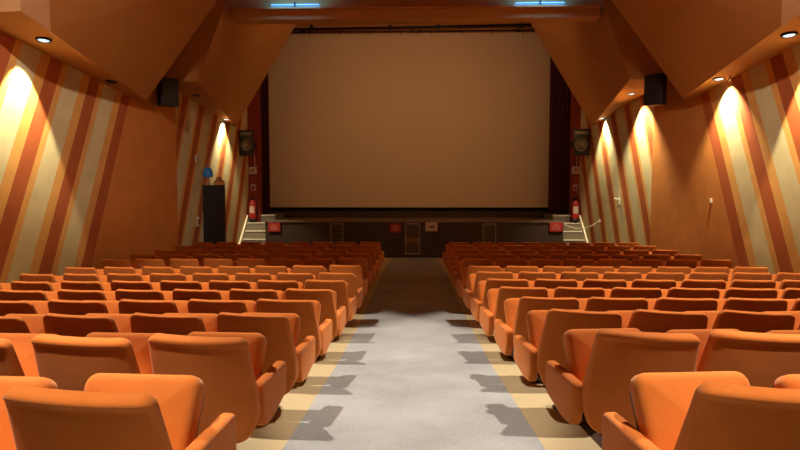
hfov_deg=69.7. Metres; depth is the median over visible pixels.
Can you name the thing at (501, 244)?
chair
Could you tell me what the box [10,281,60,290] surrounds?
chair
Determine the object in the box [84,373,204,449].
seat cushion
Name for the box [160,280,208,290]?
chair
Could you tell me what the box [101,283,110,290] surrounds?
seat cushion
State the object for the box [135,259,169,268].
chair
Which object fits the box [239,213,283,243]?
steps
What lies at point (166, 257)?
chair
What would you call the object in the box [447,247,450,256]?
seat cushion
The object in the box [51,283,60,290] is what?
seat cushion
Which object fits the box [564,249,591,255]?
chair
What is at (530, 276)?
chair
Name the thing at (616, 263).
chair
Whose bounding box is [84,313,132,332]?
seat cushion
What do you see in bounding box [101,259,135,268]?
chair
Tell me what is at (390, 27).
bar
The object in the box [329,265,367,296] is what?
chair
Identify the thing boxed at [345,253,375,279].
chair
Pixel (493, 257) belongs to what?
chair
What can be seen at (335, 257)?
chair
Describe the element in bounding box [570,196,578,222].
fire extinguisher
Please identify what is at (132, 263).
seat cushion
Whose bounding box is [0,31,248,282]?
wall
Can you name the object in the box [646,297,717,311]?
chair
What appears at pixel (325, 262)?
chair
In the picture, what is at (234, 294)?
chair
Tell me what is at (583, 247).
chair
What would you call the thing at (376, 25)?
wall
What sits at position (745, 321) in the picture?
chair
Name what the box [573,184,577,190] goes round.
notice
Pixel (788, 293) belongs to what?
chair
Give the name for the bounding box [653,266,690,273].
chair
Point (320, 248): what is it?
chair
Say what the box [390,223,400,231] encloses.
panel
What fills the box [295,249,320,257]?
chair
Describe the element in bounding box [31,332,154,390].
chair
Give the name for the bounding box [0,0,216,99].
ceiling panel
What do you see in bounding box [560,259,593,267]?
chair
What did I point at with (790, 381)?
chair
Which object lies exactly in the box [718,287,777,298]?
chair
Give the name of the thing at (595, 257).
chair
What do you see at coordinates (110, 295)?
seat cushion
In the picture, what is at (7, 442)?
chair
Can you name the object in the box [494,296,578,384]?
chair
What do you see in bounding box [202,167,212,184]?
cap
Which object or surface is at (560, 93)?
stage curtain
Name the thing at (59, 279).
seat cushion
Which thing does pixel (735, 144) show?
wall
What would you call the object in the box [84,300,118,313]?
seat cushion
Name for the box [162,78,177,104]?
grille
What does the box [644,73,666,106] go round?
wall speaker
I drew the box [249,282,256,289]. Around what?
seat cushion
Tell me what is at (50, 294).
seat cushion
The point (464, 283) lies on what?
chair
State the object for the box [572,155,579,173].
junction box
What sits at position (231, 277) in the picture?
seat cushion
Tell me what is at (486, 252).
chair
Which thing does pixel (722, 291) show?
seat cushion
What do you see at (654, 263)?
chair
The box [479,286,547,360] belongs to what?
chair
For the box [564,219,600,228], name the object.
rope
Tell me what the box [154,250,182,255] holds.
chair
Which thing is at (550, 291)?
seat cushion
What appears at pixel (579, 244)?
chair
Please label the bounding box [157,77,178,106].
wall speaker
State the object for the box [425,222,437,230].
panel
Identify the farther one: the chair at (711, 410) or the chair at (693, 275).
the chair at (693, 275)
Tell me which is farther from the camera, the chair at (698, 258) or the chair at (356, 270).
the chair at (698, 258)
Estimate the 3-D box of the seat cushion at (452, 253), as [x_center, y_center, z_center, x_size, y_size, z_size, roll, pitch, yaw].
[1.277,0.759,11.863,0.456,0.419,0.270,0,3,-4]
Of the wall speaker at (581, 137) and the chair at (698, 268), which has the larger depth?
the wall speaker at (581, 137)
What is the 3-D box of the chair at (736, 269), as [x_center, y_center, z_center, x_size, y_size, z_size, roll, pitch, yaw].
[5.155,0.996,8.799,0.634,0.806,0.722,0,3,-4]
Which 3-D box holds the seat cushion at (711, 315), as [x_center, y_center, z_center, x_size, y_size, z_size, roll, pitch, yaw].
[2.276,0.841,4.141,0.456,0.419,0.270,0,4,-5]
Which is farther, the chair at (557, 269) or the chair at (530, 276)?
the chair at (557, 269)
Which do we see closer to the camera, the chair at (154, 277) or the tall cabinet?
the chair at (154, 277)
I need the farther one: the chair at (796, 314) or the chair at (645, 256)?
the chair at (645, 256)
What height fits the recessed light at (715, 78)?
0.059 m
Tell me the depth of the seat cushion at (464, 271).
8.95 m
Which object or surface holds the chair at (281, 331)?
on the floor
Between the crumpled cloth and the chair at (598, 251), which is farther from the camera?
the crumpled cloth
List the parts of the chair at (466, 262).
armrest, backrest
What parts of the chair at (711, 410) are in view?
armrest, backrest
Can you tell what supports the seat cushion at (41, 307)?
on the chair at (22, 306)
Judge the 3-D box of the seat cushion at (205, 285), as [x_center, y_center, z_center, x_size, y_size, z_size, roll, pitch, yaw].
[-2.524,0.913,6.969,0.456,0.419,0.270,0,4,4]
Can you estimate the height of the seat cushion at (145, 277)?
0.419 m
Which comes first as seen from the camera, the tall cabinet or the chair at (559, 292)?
the chair at (559, 292)
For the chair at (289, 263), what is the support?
on the floor
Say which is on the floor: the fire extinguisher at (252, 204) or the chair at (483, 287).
the chair at (483, 287)
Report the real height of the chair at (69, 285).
0.808 m
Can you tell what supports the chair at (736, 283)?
on the floor
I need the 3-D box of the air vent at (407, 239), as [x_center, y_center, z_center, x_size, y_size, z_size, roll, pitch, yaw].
[0.432,0.487,19.943,0.520,1.080,0.042,0,3,1]
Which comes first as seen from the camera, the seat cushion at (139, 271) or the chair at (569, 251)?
the seat cushion at (139, 271)
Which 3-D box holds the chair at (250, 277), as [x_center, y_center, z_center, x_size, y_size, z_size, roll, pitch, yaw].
[-1.917,1.015,7.954,0.553,0.808,0.746,0,3,4]
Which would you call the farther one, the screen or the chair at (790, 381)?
the screen
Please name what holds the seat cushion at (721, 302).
on the chair at (738, 304)
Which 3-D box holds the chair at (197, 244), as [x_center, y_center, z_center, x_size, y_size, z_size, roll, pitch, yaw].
[-4.534,0.771,13.603,0.578,0.808,0.748,0,4,5]
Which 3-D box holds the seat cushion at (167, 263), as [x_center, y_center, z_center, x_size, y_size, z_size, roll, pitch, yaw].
[-4.106,0.831,9.779,0.456,0.419,0.270,0,3,4]
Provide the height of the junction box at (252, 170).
0.730 m
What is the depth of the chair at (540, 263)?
9.50 m
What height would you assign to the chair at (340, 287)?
0.808 m
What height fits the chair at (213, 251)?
0.808 m
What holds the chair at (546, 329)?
on the floor
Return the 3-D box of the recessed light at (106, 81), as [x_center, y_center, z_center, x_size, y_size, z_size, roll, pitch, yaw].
[-5.730,-2.852,11.397,0.230,0.059,0.231,0,3,1]
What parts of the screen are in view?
rail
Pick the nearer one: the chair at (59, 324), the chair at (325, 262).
the chair at (59, 324)
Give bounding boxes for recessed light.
[35,36,51,42]
[105,80,117,83]
[712,77,725,80]
[780,31,797,37]
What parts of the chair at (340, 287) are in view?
backrest, armrest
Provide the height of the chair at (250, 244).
0.808 m
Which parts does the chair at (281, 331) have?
backrest, armrest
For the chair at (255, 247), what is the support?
on the floor
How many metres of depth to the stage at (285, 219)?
20.74 m
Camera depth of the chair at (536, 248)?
12.39 m
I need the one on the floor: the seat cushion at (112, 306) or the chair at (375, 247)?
the chair at (375, 247)
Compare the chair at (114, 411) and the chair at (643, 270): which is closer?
the chair at (114, 411)
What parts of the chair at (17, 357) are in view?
backrest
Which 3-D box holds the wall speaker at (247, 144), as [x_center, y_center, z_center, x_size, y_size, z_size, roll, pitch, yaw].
[-5.430,-2.947,20.898,0.495,0.900,1.190,0,3,1]
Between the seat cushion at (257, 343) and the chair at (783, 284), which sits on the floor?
the chair at (783, 284)
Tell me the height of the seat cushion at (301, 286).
0.419 m
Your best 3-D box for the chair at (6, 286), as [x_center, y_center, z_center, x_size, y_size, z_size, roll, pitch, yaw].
[-4.714,1.016,6.818,0.578,0.808,0.748,0,3,3]
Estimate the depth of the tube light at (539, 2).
13.73 m
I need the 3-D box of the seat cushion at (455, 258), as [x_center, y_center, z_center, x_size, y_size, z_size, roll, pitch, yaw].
[1.253,0.802,10.894,0.456,0.419,0.270,0,3,-4]
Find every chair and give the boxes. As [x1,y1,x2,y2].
[0,283,10,289]
[0,289,57,300]
[0,300,48,315]
[0,314,45,333]
[0,333,56,376]
[0,376,57,449]
[3,373,235,449]
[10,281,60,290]
[19,273,63,282]
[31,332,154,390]
[43,313,132,336]
[48,299,118,314]
[57,289,115,300]
[61,280,110,290]
[63,273,107,282]
[65,267,103,274]
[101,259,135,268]
[103,267,141,274]
[107,273,149,282]
[110,280,160,290]
[115,289,172,300]
[118,299,187,314]
[130,254,160,260]
[130,313,217,335]
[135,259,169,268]
[142,266,179,274]
[148,332,285,443]
[150,273,192,281]
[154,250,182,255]
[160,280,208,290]
[161,254,192,260]
[170,259,203,268]
[172,289,228,300]
[175,245,200,251]
[180,266,217,274]
[183,249,210,255]
[187,299,255,313]
[192,242,216,247]
[192,254,222,260]
[192,273,234,281]
[201,245,226,251]
[204,258,237,267]
[209,280,256,290]
[211,249,239,255]
[217,242,240,246]
[217,312,314,411]
[218,266,254,274]
[223,254,253,260]
[227,245,252,251]
[229,288,284,301]
[235,272,276,282]
[238,258,270,267]
[240,249,267,255]
[241,242,264,246]
[253,245,278,251]
[254,253,283,260]
[255,265,291,275]
[256,298,331,383]
[257,280,303,292]
[265,242,287,247]
[267,249,294,256]
[271,258,303,268]
[277,272,316,288]
[279,245,303,252]
[284,253,312,265]
[285,288,345,360]
[289,242,310,248]
[292,265,327,279]
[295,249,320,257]
[305,245,328,252]
[305,258,335,272]
[305,279,356,341]
[313,242,333,248]
[315,253,341,264]
[319,272,362,307]
[323,249,348,257]
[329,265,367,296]
[330,245,352,252]
[336,242,356,248]
[338,258,372,286]
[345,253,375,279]
[351,249,379,272]
[356,244,381,266]
[360,241,383,262]
[442,242,469,261]
[444,245,473,266]
[447,249,478,271]
[449,253,484,279]
[453,258,491,286]
[457,265,500,297]
[463,271,512,308]
[470,242,493,246]
[470,278,528,339]
[474,245,499,250]
[479,249,506,255]
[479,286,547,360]
[485,254,515,260]
[492,258,525,267]
[494,242,517,246]
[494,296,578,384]
[500,245,525,251]
[501,266,537,273]
[507,249,534,255]
[513,271,555,280]
[514,308,621,413]
[516,254,545,260]
[518,242,541,246]
[526,245,551,251]
[526,259,559,267]
[528,278,577,288]
[535,249,563,255]
[538,266,575,273]
[542,242,565,246]
[546,254,576,260]
[546,328,699,433]
[547,287,604,297]
[552,245,577,251]
[556,271,598,280]
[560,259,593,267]
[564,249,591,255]
[566,242,590,246]
[576,266,614,273]
[577,254,608,260]
[577,279,626,288]
[577,297,647,311]
[578,245,603,251]
[591,242,614,247]
[592,249,620,255]
[594,259,627,267]
[599,272,641,280]
[602,371,799,449]
[604,245,630,251]
[604,287,661,298]
[606,309,707,332]
[608,254,639,260]
[614,266,652,273]
[615,242,638,247]
[620,249,648,255]
[626,279,675,288]
[628,259,662,268]
[631,245,656,251]
[640,254,670,260]
[642,272,684,280]
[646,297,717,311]
[649,250,677,256]
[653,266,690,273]
[661,287,719,298]
[663,259,696,268]
[665,329,799,387]
[671,254,701,261]
[676,279,725,288]
[684,310,794,332]
[685,272,727,280]
[691,266,729,273]
[697,259,731,268]
[715,297,787,311]
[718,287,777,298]
[725,279,775,288]
[728,272,771,280]
[729,266,767,273]
[765,311,799,329]
[766,330,799,333]
[772,272,799,281]
[772,374,799,388]
[775,279,799,289]
[777,288,799,298]
[785,298,799,310]
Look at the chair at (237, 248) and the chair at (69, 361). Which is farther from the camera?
the chair at (237, 248)
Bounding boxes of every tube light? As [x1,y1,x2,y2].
[269,2,320,6]
[514,0,565,4]
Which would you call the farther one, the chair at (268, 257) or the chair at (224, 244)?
the chair at (224, 244)
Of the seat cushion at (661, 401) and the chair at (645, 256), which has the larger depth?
the chair at (645, 256)
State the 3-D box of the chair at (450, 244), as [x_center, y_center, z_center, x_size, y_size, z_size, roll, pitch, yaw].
[1.346,0.780,13.724,0.600,0.805,0.649,0,3,-4]
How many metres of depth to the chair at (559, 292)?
5.69 m
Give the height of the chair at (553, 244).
0.806 m
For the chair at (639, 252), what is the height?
0.806 m
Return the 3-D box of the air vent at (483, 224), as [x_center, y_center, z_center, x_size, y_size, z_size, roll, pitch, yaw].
[3.091,0.396,19.870,0.460,0.890,0.042,0,3,1]
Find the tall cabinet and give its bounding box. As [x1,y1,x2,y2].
[203,185,225,243]
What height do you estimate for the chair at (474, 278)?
0.831 m
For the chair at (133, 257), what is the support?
on the floor
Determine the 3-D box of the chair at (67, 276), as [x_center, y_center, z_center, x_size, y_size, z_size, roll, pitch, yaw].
[-4.118,1.013,7.822,0.553,0.808,0.746,0,4,5]
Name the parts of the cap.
crown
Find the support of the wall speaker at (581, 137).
attached to the wall at (575, 119)
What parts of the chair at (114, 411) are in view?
backrest, armrest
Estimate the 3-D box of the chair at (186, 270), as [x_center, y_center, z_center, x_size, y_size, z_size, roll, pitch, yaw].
[-2.995,0.993,8.859,0.553,0.808,0.746,0,3,4]
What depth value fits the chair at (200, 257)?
10.39 m
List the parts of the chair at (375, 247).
backrest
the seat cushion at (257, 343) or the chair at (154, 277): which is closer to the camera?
the seat cushion at (257, 343)
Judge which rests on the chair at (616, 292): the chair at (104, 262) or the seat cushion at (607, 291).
the seat cushion at (607, 291)
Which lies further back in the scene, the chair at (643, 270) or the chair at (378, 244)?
the chair at (378, 244)
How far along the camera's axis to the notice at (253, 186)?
21.59 m
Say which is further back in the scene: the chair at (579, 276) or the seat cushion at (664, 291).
the chair at (579, 276)
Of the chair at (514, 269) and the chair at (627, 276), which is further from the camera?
the chair at (514, 269)
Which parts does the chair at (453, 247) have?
armrest, backrest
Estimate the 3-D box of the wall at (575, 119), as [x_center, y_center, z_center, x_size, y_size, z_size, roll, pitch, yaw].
[6.509,-3.449,21.322,0.289,9.010,0.300,0,3,1]
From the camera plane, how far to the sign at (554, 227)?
19.77 m
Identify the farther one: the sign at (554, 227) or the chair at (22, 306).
the sign at (554, 227)
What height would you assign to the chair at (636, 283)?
0.832 m
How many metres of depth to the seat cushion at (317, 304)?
5.09 m
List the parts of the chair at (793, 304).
backrest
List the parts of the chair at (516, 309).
armrest, backrest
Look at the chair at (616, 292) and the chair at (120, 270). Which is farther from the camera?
the chair at (120, 270)
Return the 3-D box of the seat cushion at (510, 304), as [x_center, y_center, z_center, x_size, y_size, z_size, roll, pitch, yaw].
[1.169,0.869,5.104,0.456,0.419,0.270,0,4,-4]
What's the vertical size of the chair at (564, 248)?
0.806 m
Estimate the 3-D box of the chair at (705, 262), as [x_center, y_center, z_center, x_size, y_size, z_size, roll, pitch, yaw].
[5.176,0.946,9.768,0.634,0.806,0.722,0,3,-4]
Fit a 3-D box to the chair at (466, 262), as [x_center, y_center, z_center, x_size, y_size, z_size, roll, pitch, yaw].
[1.243,0.942,9.842,0.641,0.806,0.607,0,3,2]
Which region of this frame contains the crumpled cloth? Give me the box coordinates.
[213,176,224,184]
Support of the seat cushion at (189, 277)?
on the chair at (154, 277)
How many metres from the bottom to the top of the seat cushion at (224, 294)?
0.419 m
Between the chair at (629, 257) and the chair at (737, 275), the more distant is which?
the chair at (629, 257)
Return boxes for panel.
[268,223,279,231]
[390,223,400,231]
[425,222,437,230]
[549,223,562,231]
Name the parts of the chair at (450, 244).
backrest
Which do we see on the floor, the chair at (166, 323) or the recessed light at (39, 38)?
the chair at (166, 323)
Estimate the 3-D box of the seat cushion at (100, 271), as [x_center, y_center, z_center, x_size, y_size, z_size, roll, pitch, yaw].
[-4.680,0.893,8.779,0.456,0.419,0.270,0,3,4]
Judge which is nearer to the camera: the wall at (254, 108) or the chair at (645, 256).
the chair at (645, 256)
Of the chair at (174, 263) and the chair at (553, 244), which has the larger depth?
the chair at (553, 244)
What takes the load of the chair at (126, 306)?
on the floor
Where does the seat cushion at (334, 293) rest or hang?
on the chair at (327, 298)
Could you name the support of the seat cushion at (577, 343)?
on the chair at (602, 364)
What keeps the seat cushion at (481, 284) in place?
on the chair at (483, 287)
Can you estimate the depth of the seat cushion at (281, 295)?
6.07 m
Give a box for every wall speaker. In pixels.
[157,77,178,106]
[239,130,256,155]
[570,129,589,154]
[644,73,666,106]
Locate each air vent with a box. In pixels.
[330,223,342,244]
[405,223,419,254]
[483,224,495,243]
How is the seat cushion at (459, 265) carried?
on the chair at (466, 262)
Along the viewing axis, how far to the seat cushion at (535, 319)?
4.16 m
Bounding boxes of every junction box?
[249,154,256,173]
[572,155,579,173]
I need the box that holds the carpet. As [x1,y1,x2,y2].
[282,258,545,449]
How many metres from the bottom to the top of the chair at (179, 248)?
0.808 m
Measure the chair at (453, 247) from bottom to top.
0.805 m
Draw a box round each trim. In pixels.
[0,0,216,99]
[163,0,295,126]
[228,0,600,24]
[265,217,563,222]
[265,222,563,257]
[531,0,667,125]
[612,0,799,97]
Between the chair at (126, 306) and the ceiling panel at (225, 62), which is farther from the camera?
the ceiling panel at (225, 62)
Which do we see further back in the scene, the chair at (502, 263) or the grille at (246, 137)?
the grille at (246, 137)
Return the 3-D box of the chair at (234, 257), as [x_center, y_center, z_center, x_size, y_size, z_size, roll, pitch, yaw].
[-2.949,0.904,10.796,0.553,0.808,0.746,0,3,4]
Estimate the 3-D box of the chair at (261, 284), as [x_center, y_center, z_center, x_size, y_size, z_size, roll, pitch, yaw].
[-1.386,1.020,7.016,0.553,0.808,0.746,0,4,5]
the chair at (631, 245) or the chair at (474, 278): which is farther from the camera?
the chair at (631, 245)
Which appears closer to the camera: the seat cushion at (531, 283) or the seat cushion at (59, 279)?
the seat cushion at (531, 283)
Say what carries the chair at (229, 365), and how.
on the floor
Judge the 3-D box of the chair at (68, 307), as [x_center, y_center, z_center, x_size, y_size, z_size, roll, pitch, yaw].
[-2.565,0.982,4.959,0.553,0.808,0.746,0,3,4]
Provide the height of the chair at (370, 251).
0.808 m
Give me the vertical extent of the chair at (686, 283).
0.832 m
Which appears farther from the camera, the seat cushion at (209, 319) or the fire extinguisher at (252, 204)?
the fire extinguisher at (252, 204)
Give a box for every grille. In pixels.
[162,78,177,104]
[240,131,252,153]
[574,130,588,153]
[645,74,660,103]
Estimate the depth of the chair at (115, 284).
6.54 m
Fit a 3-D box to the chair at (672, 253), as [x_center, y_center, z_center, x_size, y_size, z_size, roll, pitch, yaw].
[5.226,0.871,11.706,0.634,0.806,0.722,0,3,-4]
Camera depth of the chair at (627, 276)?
7.55 m
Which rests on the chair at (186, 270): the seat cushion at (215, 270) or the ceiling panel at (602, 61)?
the seat cushion at (215, 270)
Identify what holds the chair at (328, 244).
on the floor
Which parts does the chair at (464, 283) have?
armrest, backrest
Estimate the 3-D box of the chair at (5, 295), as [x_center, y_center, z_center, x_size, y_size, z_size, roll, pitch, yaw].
[-3.632,1.010,5.913,0.553,0.808,0.746,0,3,4]
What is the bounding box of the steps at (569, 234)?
[544,214,587,243]
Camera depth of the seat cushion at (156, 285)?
6.95 m
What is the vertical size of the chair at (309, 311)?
0.808 m
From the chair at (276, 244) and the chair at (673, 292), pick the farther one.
the chair at (276, 244)
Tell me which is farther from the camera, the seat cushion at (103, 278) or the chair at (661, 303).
the seat cushion at (103, 278)
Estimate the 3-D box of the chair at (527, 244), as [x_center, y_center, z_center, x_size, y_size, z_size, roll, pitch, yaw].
[3.021,0.781,13.708,0.623,0.806,0.724,0,3,-4]
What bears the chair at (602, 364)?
on the floor
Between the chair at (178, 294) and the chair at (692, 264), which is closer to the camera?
the chair at (178, 294)
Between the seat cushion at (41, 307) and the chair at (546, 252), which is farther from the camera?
the chair at (546, 252)
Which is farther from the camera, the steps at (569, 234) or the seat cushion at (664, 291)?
the steps at (569, 234)
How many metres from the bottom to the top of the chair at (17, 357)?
0.809 m
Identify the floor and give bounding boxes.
[236,258,601,449]
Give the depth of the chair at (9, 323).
3.64 m
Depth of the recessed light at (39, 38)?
8.99 m
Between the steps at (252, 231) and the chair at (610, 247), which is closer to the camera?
the chair at (610, 247)
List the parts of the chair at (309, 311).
backrest, armrest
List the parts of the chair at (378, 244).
backrest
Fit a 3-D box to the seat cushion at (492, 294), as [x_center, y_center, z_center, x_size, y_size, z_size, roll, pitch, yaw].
[1.170,0.893,6.097,0.456,0.419,0.270,0,4,-4]
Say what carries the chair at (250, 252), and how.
on the floor
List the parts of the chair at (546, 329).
armrest, backrest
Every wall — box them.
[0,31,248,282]
[247,87,261,221]
[294,23,543,217]
[565,44,799,273]
[569,92,580,221]
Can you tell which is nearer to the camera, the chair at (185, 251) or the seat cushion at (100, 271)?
the seat cushion at (100, 271)
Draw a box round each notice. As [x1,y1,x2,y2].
[251,184,255,190]
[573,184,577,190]
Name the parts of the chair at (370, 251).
armrest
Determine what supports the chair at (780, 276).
on the floor
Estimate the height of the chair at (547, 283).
0.832 m
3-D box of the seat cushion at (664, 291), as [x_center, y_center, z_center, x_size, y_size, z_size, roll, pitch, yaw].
[2.852,0.895,6.048,0.456,0.419,0.270,0,3,-4]
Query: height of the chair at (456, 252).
0.806 m
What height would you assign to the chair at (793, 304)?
0.832 m
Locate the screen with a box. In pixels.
[262,29,549,216]
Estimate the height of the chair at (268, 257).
0.808 m
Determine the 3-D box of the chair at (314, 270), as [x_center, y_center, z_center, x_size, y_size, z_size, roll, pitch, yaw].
[-1.341,0.986,8.957,0.553,0.808,0.746,0,3,4]
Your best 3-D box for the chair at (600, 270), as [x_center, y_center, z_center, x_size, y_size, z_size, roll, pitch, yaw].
[2.900,0.993,8.863,0.623,0.806,0.724,0,3,-4]
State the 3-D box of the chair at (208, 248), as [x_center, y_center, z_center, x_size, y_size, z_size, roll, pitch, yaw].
[-4.002,0.818,12.668,0.553,0.808,0.746,0,3,4]
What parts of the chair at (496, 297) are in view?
armrest, backrest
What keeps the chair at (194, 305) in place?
on the floor
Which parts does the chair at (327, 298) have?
backrest, armrest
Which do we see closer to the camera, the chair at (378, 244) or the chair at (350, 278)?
the chair at (350, 278)
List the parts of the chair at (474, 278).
armrest, backrest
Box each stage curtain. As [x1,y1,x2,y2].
[260,73,269,212]
[548,57,570,213]
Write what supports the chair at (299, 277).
on the floor
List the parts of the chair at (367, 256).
armrest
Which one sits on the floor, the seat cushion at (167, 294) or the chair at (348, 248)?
the chair at (348, 248)
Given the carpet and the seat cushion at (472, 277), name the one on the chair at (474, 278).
the seat cushion at (472, 277)
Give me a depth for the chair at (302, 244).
13.35 m
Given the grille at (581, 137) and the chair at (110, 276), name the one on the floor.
the chair at (110, 276)
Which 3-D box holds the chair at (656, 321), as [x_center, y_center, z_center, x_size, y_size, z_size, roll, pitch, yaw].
[1.730,0.955,4.113,0.601,0.837,0.726,0,4,-5]
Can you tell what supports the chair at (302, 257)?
on the floor
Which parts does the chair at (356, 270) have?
armrest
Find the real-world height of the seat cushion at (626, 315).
0.419 m
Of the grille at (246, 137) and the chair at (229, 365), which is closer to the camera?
the chair at (229, 365)
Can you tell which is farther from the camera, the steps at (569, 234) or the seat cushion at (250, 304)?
the steps at (569, 234)
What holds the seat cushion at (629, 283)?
on the chair at (636, 283)
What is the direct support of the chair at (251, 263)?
on the floor
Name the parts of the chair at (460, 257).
armrest, backrest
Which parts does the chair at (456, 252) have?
armrest, backrest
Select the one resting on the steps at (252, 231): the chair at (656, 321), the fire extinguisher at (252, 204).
the fire extinguisher at (252, 204)
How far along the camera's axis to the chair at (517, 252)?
11.44 m
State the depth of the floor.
4.48 m
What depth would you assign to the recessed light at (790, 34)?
8.71 m
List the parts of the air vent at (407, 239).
plate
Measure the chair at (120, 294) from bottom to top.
0.808 m
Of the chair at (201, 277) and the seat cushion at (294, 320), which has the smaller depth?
the seat cushion at (294, 320)
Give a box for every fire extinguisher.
[249,196,257,221]
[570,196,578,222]
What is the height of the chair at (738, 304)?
0.832 m
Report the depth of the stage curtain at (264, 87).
22.43 m
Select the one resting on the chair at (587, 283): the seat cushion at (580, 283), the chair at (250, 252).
the seat cushion at (580, 283)
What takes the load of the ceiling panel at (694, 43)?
attached to the wall at (735, 144)
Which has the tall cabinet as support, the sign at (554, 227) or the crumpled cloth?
the crumpled cloth
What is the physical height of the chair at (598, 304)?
0.832 m
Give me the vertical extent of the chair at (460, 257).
0.806 m
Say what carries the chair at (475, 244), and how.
on the floor
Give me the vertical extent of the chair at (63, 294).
0.808 m
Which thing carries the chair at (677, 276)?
on the floor
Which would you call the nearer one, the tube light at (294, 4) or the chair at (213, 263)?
the chair at (213, 263)
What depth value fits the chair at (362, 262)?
9.60 m
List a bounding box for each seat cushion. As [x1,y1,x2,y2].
[20,300,48,313]
[44,291,57,300]
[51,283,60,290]
[55,276,63,282]
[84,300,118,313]
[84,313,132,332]
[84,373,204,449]
[86,332,154,373]
[96,269,103,274]
[98,275,107,282]
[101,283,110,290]
[103,291,115,300]
[129,261,135,268]
[135,269,141,274]
[142,275,149,281]
[151,282,160,290]
[162,291,172,299]
[162,313,217,331]
[164,261,169,266]
[172,300,187,312]
[185,275,192,280]
[187,332,266,380]
[200,282,208,289]
[211,268,217,272]
[219,291,228,299]
[228,275,234,280]
[242,300,255,312]
[242,312,300,347]
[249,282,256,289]
[275,290,284,299]
[297,282,303,288]
[311,300,320,322]
[332,290,336,304]
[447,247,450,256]
[450,251,453,261]
[453,256,457,267]
[457,261,461,273]
[461,268,467,282]
[469,273,475,291]
[477,281,485,302]
[487,288,498,313]
[504,298,519,348]
[526,309,583,349]
[528,281,534,286]
[547,289,554,297]
[563,328,640,382]
[577,281,583,287]
[577,298,588,310]
[604,289,611,297]
[606,310,658,327]
[626,281,632,287]
[630,371,749,449]
[646,298,657,309]
[661,289,668,296]
[665,329,739,371]
[684,311,719,328]
[715,299,725,310]
[718,289,725,298]
[725,281,730,288]
[777,289,783,298]
[785,299,795,310]
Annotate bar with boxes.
[291,23,534,35]
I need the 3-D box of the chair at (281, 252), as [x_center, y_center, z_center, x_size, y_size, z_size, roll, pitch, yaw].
[-2.376,0.863,11.799,0.553,0.808,0.746,0,3,3]
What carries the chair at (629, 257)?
on the floor
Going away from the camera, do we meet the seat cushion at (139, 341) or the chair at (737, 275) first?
the seat cushion at (139, 341)
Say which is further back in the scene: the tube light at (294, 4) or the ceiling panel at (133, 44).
the tube light at (294, 4)
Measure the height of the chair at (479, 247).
0.806 m
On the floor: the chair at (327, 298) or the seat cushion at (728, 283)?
the chair at (327, 298)
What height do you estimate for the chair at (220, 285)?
0.808 m
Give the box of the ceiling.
[295,22,530,24]
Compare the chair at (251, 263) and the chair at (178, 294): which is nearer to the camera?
the chair at (178, 294)
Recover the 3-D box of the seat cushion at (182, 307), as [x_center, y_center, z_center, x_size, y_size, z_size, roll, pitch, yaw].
[-2.043,0.879,5.011,0.456,0.419,0.270,0,4,4]
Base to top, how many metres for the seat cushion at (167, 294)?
0.419 m
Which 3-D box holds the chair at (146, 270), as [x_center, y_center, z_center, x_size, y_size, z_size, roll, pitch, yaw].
[-3.545,0.995,8.826,0.553,0.808,0.746,0,3,4]
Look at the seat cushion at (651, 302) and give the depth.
5.08 m
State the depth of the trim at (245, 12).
13.96 m
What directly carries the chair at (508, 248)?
on the floor
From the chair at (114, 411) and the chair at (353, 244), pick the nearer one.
the chair at (114, 411)
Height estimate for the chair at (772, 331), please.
0.840 m
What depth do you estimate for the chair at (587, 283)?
6.59 m
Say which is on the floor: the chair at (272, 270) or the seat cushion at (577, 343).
the chair at (272, 270)
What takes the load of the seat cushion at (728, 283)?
on the chair at (736, 283)
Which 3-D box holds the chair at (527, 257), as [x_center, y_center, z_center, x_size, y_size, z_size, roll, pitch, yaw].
[2.386,0.908,10.817,0.623,0.806,0.724,0,4,-5]
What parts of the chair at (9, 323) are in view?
backrest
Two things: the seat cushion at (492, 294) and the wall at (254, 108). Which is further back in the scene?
the wall at (254, 108)
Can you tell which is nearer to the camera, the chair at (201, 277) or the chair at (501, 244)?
the chair at (201, 277)
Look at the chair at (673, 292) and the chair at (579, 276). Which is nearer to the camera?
the chair at (673, 292)
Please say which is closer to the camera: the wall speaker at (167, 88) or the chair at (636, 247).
the chair at (636, 247)
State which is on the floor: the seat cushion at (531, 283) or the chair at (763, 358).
the chair at (763, 358)
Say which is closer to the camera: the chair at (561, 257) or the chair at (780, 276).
the chair at (780, 276)
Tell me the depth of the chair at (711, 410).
1.84 m
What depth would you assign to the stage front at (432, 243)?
19.97 m
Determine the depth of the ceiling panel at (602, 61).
15.56 m
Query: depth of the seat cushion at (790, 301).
5.06 m
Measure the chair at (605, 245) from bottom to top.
0.806 m
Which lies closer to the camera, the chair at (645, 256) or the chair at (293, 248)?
the chair at (645, 256)
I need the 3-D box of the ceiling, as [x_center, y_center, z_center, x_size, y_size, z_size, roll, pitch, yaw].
[0.119,-6.346,7.126,12.360,2.100,33.000,0,3,1]
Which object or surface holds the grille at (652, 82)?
attached to the wall speaker at (655, 85)
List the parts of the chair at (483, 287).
armrest, backrest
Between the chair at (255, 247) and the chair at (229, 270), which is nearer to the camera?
the chair at (229, 270)
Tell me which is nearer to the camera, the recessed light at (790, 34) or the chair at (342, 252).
the recessed light at (790, 34)
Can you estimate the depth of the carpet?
4.96 m
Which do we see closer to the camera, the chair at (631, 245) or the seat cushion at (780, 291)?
the seat cushion at (780, 291)
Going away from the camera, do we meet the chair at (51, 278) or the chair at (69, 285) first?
the chair at (69, 285)
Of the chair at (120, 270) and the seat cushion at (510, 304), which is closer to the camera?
the seat cushion at (510, 304)

